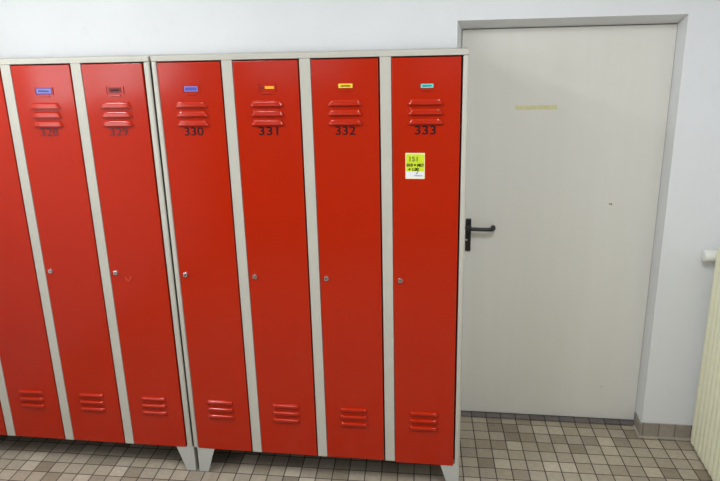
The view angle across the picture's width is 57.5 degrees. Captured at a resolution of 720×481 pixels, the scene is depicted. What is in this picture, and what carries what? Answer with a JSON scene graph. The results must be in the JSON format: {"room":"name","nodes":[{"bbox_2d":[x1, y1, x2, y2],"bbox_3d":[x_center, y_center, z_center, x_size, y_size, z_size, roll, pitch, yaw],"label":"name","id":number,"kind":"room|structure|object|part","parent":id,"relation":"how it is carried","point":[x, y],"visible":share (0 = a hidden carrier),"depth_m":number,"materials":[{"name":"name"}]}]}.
{"room":"changing room","nodes":[
{"label":"changing room","id":0,"kind":"room"},
{"bbox_2d":[0,416,712,480],"bbox_3d":[-0.380,1.576,1.525,4.050,0.120,4.655,1,17,8],"label":"floor","id":1,"kind":"structure","parent":0,"point":[491,449],"depth_m":3.08,"materials":[{"name":"tile"}]},
{"bbox_2d":[0,54,198,470],"bbox_3d":[-1.346,0.103,3.076,1.209,1.849,0.496,1,17,8],"label":"locker","id":2,"kind":"object","parent":1,"relation":"on","point":[91,344],"visible":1,"depth_m":2.80,"materials":[{"name":"metal"}]},
{"bbox_3d":[-1.831,0.112,2.911,0.250,1.699,0.018,1,17,8],"label":"locker door","id":3,"kind":"part","parent":2,"relation":"part of","materials":[{"name":"red metal"}]},
{"bbox_3d":[-1.534,0.118,2.868,0.250,1.699,0.018,1,17,8],"label":"locker door","id":4,"kind":"part","parent":2,"relation":"part of","materials":[{"name":"red metal"}]},
{"bbox_3d":[-1.237,0.123,2.826,0.250,1.699,0.018,1,17,8],"label":"locker door","id":5,"kind":"part","parent":2,"relation":"part of","materials":[{"name":"red metal"}]},
{"bbox_3d":[-1.369,-0.774,2.817,1.203,0.020,0.486,1,17,8],"label":"panel","id":6,"kind":"part","parent":2,"relation":"part of","materials":[{"name":"metal"}]},
{"bbox_3d":[-0.940,0.129,2.784,0.250,1.699,0.018,1,17,8],"label":"locker door","id":7,"kind":"part","parent":2,"relation":"part of","materials":[{"name":"red metal"}]},
{"bbox_3d":[-0.798,0.129,2.763,0.024,1.704,0.020,1,17,8],"label":"post","id":8,"kind":"part","parent":2,"relation":"part of","materials":[{"name":"metal"}]},
{"bbox_2d":[150,47,468,480],"bbox_3d":[-0.151,0.125,2.905,1.201,1.849,0.496,1,17,8],"label":"locker","id":9,"kind":"object","parent":1,"relation":"on","point":[320,285],"visible":1,"depth_m":2.63,"materials":[{"name":"metal"}]},
{"bbox_3d":[-0.768,0.130,2.759,0.021,1.704,0.020,1,17,8],"label":"post","id":10,"kind":"part","parent":9,"relation":"part of","materials":[{"name":"metal"}]},
{"bbox_3d":[-0.631,0.135,2.740,0.250,1.699,0.018,1,17,8],"label":"locker door","id":11,"kind":"part","parent":9,"relation":"part of","materials":[{"name":"red metal"}]},
{"bbox_3d":[-0.334,0.140,2.697,0.250,1.699,0.018,1,17,8],"label":"locker door","id":12,"kind":"part","parent":9,"relation":"part of","materials":[{"name":"red metal"}]},
{"bbox_3d":[-0.172,-0.752,2.646,1.200,0.020,0.486,1,17,8],"label":"panel","id":13,"kind":"part","parent":9,"relation":"part of","materials":[{"name":"metal"}]},
{"bbox_3d":[-0.037,0.145,2.655,0.250,1.699,0.018,1,17,8],"label":"locker door","id":14,"kind":"part","parent":9,"relation":"part of","materials":[{"name":"red metal"}]},
{"bbox_3d":[-0.130,0.873,3.148,1.198,0.002,0.462,1,17,8],"label":"panel","id":15,"kind":"part","parent":9,"relation":"part of","materials":[{"name":"red metal"}]},
{"bbox_2d":[405,153,424,178],"bbox_3d":[0.208,-0.281,2.477,0.073,0.099,0.003,1,17,8],"label":"paper note","id":16,"kind":"object","parent":9,"relation":"attached to","point":[414,162],"visible":1,"depth_m":2.48,"materials":[{"name":"yellow paper"}]},
{"bbox_3d":[0.208,-0.293,2.474,0.067,0.065,0.001,1,17,8],"label":"green panel","id":17,"kind":"part","parent":16,"relation":"part of","materials":[{"name":"paper"}]},
{"bbox_3d":[0.260,0.154,2.613,0.250,1.705,0.018,1,17,8],"label":"locker door","id":18,"kind":"part","parent":9,"relation":"part of","materials":[{"name":"red metal"}]},
{"bbox_3d":[0.400,0.151,2.592,0.021,1.704,0.020,1,17,8],"label":"post","id":19,"kind":"part","parent":9,"relation":"part of","materials":[{"name":"metal"}]},
{"bbox_2d":[0,0,719,424],"bbox_3d":[-0.109,-0.410,3.164,4.050,2.720,0.275,1,17,8],"label":"wall","id":20,"kind":"structure","parent":0,"point":[688,209],"depth_m":2.90,"materials":[{"name":"paint"}]},
{"bbox_2d":[461,410,633,425],"bbox_3d":[0.945,0.905,3.413,0.904,0.010,0.110,1,17,8],"label":"trim","id":21,"kind":"structure","parent":20,"relation":"attached to","point":[626,422],"depth_m":3.37,"materials":[{"name":"tile"}]},
{"bbox_2d":[461,24,677,419],"bbox_3d":[0.921,-0.009,3.108,0.901,1.910,0.102,1,17,8],"label":"door","id":22,"kind":"structure","parent":20,"relation":"in","point":[562,203],"depth_m":3.08,"materials":[{"name":"paint"}]},
{"bbox_3d":[0.522,-0.026,3.163,0.031,0.162,0.017,1,17,8],"label":"handle plate","id":23,"kind":"part","parent":22,"relation":"part of","materials":[{"name":"black metal"}]},
{"bbox_3d":[0.576,-0.057,3.117,0.138,0.024,0.050,1,17,8],"label":"lever","id":24,"kind":"part","parent":22,"relation":"part of","materials":[{"name":"black metal"}]},
{"bbox_2d":[515,105,556,109],"bbox_3d":[0.794,-0.599,2.955,0.183,0.021,0.001,1,17,8],"label":"tape strip","id":25,"kind":"object","parent":22,"relation":"attached to","point":[523,107],"visible":1,"depth_m":2.96,"materials":[{"name":"beige plastic"}]},
{"bbox_2d":[633,412,691,439],"bbox_3d":[-0.091,0.882,3.461,3.750,0.076,0.121,1,17,8],"label":"baseboard","id":26,"kind":"structure","parent":20,"relation":"attached to","point":[643,430],"depth_m":3.19,"materials":[{"name":"tile"}]},
{"bbox_3d":[1.506,0.275,0.768,0.150,2.720,4.205,1,17,8],"label":"wall","id":27,"kind":"structure","parent":0,"visible":0},
{"bbox_2d":[690,246,719,480],"bbox_3d":[1.563,0.626,2.538,0.219,0.994,1.040,1,17,8],"label":"radiator","id":28,"kind":"object","parent":27,"relation":"attached to","point":[705,434],"visible":1,"depth_m":2.88,"materials":[{"name":"metal"}]}
]}

